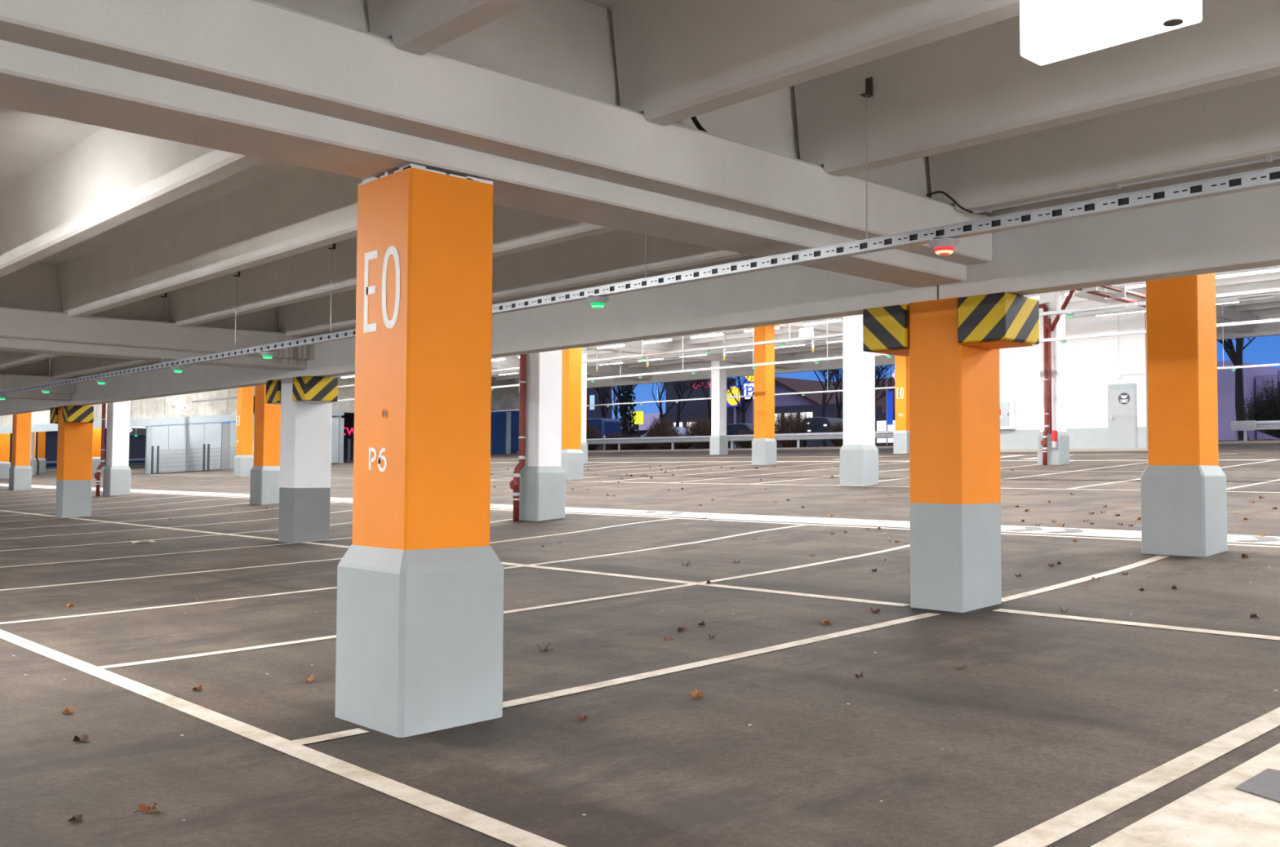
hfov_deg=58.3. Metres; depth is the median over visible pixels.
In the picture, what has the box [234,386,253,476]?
column
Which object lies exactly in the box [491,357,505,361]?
ceiling light
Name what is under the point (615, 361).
ceiling light
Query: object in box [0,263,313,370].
cross beam
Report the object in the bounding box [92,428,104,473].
column
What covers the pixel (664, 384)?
bare tree
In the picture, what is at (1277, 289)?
cable tray
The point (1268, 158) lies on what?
conduit
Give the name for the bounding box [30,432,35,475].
column
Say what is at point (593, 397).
building
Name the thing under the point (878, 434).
guardrail
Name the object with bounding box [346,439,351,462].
fence post
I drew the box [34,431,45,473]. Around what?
column
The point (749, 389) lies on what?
shop sign
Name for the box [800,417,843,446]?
car
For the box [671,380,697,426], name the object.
bare tree
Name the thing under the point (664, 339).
ceiling light
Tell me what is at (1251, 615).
fallen leaf
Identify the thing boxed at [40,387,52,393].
parking sensor
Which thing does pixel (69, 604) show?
fallen leaf
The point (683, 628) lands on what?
fallen leaf
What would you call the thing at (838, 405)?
bare tree
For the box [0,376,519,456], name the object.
wall
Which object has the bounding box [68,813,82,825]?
fallen leaf
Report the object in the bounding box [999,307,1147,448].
wall
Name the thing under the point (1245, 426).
guardrail
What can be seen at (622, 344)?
ceiling light
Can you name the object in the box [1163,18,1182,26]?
round vent
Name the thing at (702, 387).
bare tree
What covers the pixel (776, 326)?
ceiling light
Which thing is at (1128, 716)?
floor
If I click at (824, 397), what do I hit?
bare tree
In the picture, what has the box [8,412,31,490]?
column
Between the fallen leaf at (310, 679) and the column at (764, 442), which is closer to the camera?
the fallen leaf at (310, 679)
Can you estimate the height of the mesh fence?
1.480 m
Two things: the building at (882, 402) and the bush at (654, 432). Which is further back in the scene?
the building at (882, 402)
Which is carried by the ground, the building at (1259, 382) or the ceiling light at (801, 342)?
the building at (1259, 382)
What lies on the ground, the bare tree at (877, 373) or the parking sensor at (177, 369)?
the bare tree at (877, 373)
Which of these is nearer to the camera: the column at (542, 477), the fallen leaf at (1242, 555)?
the fallen leaf at (1242, 555)
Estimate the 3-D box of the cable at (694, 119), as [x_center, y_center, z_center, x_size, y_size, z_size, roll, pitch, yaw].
[0.308,-1.718,6.380,0.140,0.239,0.043,0,-2,16]
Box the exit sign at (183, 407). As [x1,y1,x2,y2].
[181,405,188,410]
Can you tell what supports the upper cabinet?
attached to the wall at (1091, 363)
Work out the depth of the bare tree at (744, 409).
80.63 m
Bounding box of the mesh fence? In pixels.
[151,444,235,474]
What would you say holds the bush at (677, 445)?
on the ground
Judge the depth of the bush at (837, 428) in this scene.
57.38 m
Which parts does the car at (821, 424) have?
glass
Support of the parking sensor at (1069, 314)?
attached to the cable tray at (1277, 289)
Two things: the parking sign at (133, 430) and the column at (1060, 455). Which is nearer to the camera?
the column at (1060, 455)
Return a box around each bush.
[586,422,602,450]
[601,431,631,449]
[620,435,651,449]
[642,414,682,449]
[657,430,693,448]
[682,416,711,448]
[733,429,754,448]
[774,408,815,447]
[824,420,843,446]
[1238,366,1279,439]
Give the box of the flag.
[885,373,893,445]
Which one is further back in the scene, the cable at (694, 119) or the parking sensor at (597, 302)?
the parking sensor at (597, 302)
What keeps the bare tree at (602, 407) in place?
on the ground
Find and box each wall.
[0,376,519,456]
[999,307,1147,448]
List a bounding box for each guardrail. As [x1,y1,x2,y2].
[586,431,894,450]
[1231,420,1279,440]
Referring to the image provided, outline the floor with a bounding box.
[0,443,1279,846]
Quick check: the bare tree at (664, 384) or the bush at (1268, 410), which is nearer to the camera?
the bush at (1268, 410)
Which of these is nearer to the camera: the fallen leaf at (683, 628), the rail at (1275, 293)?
the fallen leaf at (683, 628)
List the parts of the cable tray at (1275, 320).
hanger rod, hanger rod, hanger rod, hanger rod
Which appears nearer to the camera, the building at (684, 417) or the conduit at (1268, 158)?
the conduit at (1268, 158)
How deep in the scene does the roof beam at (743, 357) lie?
49.24 m
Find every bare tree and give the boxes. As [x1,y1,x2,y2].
[593,386,621,449]
[603,386,622,418]
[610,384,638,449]
[651,379,702,422]
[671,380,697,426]
[694,377,739,422]
[726,373,776,448]
[813,368,843,446]
[820,368,843,418]
[824,364,894,402]
[1217,337,1255,439]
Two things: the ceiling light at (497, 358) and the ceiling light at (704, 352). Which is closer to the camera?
the ceiling light at (704, 352)
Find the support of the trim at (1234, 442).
attached to the floor
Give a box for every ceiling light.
[340,374,355,378]
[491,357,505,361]
[596,342,625,349]
[599,360,622,364]
[642,337,671,343]
[679,351,706,357]
[689,331,723,338]
[725,346,752,352]
[743,324,779,332]
[774,342,805,347]
[802,317,842,325]
[1019,0,1202,65]
[1025,290,1070,298]
[1095,307,1146,316]
[1111,281,1145,288]
[1215,266,1279,278]
[1216,297,1239,304]
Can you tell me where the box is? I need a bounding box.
[799,322,813,337]
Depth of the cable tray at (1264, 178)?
6.65 m
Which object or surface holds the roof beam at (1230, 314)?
attached to the ceiling at (1266, 280)
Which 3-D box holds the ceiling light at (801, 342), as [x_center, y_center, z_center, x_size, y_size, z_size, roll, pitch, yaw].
[5.582,-2.940,42.963,0.110,0.105,1.500,3,-3,-43]
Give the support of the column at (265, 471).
on the floor
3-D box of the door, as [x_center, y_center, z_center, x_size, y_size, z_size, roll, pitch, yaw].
[15.554,-0.237,37.006,0.110,2.110,0.930,3,-3,-43]
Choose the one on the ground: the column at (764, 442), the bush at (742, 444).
the bush at (742, 444)
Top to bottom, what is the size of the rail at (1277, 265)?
0.050 m
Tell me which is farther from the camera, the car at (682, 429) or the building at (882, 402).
the building at (882, 402)
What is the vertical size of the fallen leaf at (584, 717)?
0.027 m
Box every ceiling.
[0,0,1279,378]
[491,271,1279,382]
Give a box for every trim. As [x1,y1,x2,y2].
[516,440,1279,453]
[1000,448,1147,452]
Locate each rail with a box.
[0,408,344,434]
[333,265,1279,377]
[491,292,1279,373]
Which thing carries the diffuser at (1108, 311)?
attached to the ceiling light at (1140, 308)
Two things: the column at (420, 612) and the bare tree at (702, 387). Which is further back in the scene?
the bare tree at (702, 387)
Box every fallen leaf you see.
[62,603,74,607]
[62,706,73,714]
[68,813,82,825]
[72,733,89,742]
[132,802,157,813]
[192,684,203,690]
[302,674,313,683]
[537,643,555,652]
[577,713,590,720]
[677,626,685,631]
[687,689,702,697]
[817,619,831,624]
[869,608,881,613]
[1240,554,1248,558]
[1249,613,1262,617]
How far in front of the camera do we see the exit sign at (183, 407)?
55.82 m
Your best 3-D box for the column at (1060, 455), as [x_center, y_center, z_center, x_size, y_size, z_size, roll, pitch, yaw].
[10.740,-1.187,29.828,0.575,4.734,0.600,3,-3,-43]
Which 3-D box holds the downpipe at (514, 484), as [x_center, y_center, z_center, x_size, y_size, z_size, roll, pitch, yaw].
[-1.911,-1.258,18.237,0.252,5.698,0.150,3,-3,-43]
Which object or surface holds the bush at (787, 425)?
on the ground
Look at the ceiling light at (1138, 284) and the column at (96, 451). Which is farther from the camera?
the column at (96, 451)
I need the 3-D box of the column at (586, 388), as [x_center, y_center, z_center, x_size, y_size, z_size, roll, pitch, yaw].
[-3.029,-0.351,57.972,0.575,4.190,0.600,3,-3,-43]
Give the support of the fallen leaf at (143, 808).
on the floor
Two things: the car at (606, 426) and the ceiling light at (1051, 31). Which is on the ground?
the car at (606, 426)
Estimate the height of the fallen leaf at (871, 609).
0.031 m
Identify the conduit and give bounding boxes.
[975,155,1279,213]
[1115,314,1145,378]
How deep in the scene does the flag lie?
71.54 m
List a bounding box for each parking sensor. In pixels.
[0,395,8,399]
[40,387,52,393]
[94,378,108,384]
[170,365,185,373]
[258,351,275,359]
[586,295,609,308]
[927,237,960,255]
[1064,312,1074,317]
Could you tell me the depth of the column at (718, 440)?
50.19 m
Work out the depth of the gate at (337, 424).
61.23 m
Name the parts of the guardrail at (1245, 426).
plate, rail post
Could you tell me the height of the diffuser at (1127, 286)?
0.045 m
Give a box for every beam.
[0,0,992,288]
[0,159,1279,416]
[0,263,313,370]
[0,358,75,400]
[491,355,653,381]
[518,313,1279,393]
[586,339,800,369]
[779,317,842,333]
[1072,286,1259,333]
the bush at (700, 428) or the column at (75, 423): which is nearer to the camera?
the column at (75, 423)
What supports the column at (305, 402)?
on the floor
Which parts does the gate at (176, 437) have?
gate post, gate panel, gate panel, gate panel, gate panel, gate post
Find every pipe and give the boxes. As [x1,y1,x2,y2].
[491,295,1279,375]
[1075,284,1146,307]
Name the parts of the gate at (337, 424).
gate panel, gate post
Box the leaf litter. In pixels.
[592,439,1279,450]
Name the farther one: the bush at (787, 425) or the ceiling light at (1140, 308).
the bush at (787, 425)
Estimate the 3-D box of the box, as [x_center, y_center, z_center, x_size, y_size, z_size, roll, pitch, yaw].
[5.478,-3.525,37.807,0.100,1.430,0.520,3,-3,-43]
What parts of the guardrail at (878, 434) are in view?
post, post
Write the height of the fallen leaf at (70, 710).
0.033 m
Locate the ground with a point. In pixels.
(142, 459)
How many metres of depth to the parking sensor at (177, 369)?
14.13 m
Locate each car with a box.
[586,418,621,449]
[640,426,687,448]
[726,423,780,447]
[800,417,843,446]
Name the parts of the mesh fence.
fence post, fence post, fence post, fence post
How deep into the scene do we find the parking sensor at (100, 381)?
16.19 m
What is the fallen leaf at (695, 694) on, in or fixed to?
on the floor
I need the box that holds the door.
[1107,382,1137,448]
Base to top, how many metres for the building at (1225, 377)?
5.100 m
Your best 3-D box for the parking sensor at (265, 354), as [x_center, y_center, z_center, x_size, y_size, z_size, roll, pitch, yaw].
[-4.011,-0.736,12.346,0.176,0.084,0.176,3,-3,-43]
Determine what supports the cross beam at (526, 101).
attached to the ceiling at (123, 218)
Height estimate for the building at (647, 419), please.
4.700 m
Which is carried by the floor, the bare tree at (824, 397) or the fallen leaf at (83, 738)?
the fallen leaf at (83, 738)
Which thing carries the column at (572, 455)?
on the floor
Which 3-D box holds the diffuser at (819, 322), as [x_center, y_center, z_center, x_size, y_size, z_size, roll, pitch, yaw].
[5.751,-3.191,36.246,0.100,0.045,1.460,3,-3,-43]
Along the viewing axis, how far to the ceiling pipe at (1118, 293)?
27.97 m
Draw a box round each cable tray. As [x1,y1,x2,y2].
[0,76,1279,395]
[191,287,1279,402]
[337,291,1279,401]
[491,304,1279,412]
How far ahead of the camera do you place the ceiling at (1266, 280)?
46.40 m
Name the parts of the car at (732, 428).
glass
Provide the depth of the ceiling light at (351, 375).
58.37 m
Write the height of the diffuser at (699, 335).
0.045 m
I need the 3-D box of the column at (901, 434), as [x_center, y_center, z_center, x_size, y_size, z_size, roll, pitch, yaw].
[9.820,-0.896,42.619,0.575,4.253,0.600,3,-3,-43]
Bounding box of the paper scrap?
[130,540,155,543]
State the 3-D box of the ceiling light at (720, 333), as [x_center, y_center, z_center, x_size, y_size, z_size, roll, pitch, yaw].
[2.322,-3.084,39.938,0.110,0.105,1.500,3,-3,-43]
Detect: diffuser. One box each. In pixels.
[690,333,723,338]
[744,327,779,332]
[803,320,841,325]
[1097,311,1146,316]
[1125,284,1145,288]
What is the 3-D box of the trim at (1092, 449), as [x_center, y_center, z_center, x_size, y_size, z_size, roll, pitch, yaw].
[13.747,1.053,38.754,0.300,0.380,7.100,3,-3,-43]
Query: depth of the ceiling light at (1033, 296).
30.88 m
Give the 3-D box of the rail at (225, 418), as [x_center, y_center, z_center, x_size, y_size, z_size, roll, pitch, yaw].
[-22.214,-0.143,55.689,17.150,1.820,0.180,3,-3,-43]
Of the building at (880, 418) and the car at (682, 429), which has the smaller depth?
the car at (682, 429)
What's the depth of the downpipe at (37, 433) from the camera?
60.83 m
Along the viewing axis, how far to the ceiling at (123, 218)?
6.98 m
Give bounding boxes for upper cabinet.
[1000,399,1015,429]
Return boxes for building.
[9,428,146,467]
[586,386,612,449]
[621,413,664,448]
[658,412,738,448]
[665,377,736,414]
[736,377,886,448]
[774,403,882,447]
[831,377,895,412]
[875,412,895,445]
[1217,360,1279,439]
[1255,374,1279,439]
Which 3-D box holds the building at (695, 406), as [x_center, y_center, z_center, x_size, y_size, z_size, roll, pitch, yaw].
[5.998,-0.545,113.895,3.200,7.700,6.600,3,-3,-43]
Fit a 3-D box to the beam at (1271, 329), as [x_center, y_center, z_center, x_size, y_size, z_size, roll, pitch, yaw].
[15.848,-3.328,44.898,0.250,1.120,68.000,3,-3,-43]
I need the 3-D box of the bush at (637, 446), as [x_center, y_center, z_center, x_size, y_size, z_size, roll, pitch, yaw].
[-0.295,1.106,68.817,1.538,0.972,2.538,3,-3,-43]
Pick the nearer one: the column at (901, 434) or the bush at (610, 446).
the column at (901, 434)
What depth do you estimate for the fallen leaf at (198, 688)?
6.19 m
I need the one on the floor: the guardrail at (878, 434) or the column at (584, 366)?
the column at (584, 366)
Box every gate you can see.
[145,422,236,474]
[330,417,344,463]
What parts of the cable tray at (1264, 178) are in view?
hanger rod, hanger rod, hanger rod, hanger rod, hanger rod, hanger rod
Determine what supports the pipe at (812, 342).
hanging from the ceiling at (1266, 280)
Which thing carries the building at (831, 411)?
on the ground
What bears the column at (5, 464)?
on the floor
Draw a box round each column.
[0,433,10,479]
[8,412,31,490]
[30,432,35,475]
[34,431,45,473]
[49,405,93,518]
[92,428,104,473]
[102,400,130,496]
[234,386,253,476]
[249,384,280,505]
[265,375,337,543]
[334,163,503,737]
[519,350,565,521]
[560,347,583,480]
[581,347,587,464]
[586,388,587,444]
[709,360,728,454]
[751,324,776,465]
[840,314,878,485]
[862,292,1039,613]
[893,355,909,453]
[1037,290,1069,465]
[1140,272,1227,557]
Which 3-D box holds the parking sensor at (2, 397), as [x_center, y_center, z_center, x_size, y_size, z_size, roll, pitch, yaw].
[-11.136,-0.452,20.013,0.176,0.084,0.176,3,-3,-43]
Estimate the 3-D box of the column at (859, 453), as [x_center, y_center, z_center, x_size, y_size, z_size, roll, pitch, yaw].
[4.606,-1.207,24.128,0.575,5.237,0.600,3,-3,-43]
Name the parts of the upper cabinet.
cabinet door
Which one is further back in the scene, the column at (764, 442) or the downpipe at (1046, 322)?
the column at (764, 442)
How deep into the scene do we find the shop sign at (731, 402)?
101.45 m
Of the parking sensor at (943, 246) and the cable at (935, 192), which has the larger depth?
the cable at (935, 192)
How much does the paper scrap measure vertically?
0.035 m
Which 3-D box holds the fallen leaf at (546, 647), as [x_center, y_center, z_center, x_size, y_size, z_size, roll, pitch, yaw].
[-0.589,1.405,7.212,0.114,0.051,0.074,1,-2,-14]
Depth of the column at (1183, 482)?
11.01 m
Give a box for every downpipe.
[35,431,39,475]
[94,403,106,496]
[509,354,526,521]
[1039,289,1075,465]
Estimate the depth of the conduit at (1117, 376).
37.09 m
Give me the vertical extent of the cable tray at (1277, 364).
2.390 m
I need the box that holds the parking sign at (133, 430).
[128,426,146,435]
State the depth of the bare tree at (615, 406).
96.10 m
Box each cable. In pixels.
[690,115,706,132]
[926,191,973,213]
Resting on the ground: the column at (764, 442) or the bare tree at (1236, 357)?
the bare tree at (1236, 357)
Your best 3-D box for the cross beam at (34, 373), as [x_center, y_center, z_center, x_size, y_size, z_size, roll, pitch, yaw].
[-17.218,-1.236,18.978,14.490,1.040,0.880,3,-3,-43]
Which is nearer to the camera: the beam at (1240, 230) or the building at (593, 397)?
the beam at (1240, 230)
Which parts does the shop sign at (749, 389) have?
caption panel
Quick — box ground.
[9,439,1279,464]
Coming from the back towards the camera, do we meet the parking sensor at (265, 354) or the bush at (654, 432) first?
the bush at (654, 432)
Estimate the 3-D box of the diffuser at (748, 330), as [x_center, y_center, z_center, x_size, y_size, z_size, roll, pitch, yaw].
[4.036,-3.122,38.092,0.100,0.045,1.460,3,-3,-43]
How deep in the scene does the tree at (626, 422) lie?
87.59 m
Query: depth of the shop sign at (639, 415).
88.44 m
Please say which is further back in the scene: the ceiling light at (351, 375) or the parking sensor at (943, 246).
the ceiling light at (351, 375)
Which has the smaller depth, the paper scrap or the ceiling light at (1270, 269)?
the paper scrap
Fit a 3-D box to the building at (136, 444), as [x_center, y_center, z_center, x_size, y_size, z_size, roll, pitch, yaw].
[-74.271,1.643,115.282,41.200,8.000,31.000,3,-3,-43]
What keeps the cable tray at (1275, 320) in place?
hanging from the ceiling at (1266, 280)
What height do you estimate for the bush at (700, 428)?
1.876 m
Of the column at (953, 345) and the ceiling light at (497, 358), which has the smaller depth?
the column at (953, 345)
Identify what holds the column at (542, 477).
on the floor
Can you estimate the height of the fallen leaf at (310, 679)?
0.037 m
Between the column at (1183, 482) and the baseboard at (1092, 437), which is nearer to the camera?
the column at (1183, 482)
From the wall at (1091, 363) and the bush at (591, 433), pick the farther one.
the bush at (591, 433)
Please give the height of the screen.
2.640 m
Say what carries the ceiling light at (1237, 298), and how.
attached to the rail at (1275, 293)
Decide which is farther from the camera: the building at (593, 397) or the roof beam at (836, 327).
the building at (593, 397)
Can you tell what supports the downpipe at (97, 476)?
on the floor
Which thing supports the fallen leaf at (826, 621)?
on the floor
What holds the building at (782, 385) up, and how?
on the ground
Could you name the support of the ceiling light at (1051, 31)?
hanging from the ceiling at (123, 218)
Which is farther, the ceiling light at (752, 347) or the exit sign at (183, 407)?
the exit sign at (183, 407)
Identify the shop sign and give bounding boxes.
[630,411,643,437]
[726,385,743,448]
[743,375,754,424]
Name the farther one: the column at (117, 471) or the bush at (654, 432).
the bush at (654, 432)
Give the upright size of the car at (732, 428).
1.550 m
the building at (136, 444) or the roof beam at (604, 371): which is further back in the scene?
the building at (136, 444)
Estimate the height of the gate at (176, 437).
2.591 m
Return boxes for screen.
[490,409,519,454]
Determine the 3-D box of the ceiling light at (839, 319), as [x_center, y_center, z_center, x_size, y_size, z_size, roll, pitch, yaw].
[5.751,-3.221,36.248,0.110,0.105,1.500,3,-3,-43]
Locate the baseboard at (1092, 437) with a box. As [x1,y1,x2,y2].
[1000,426,1146,449]

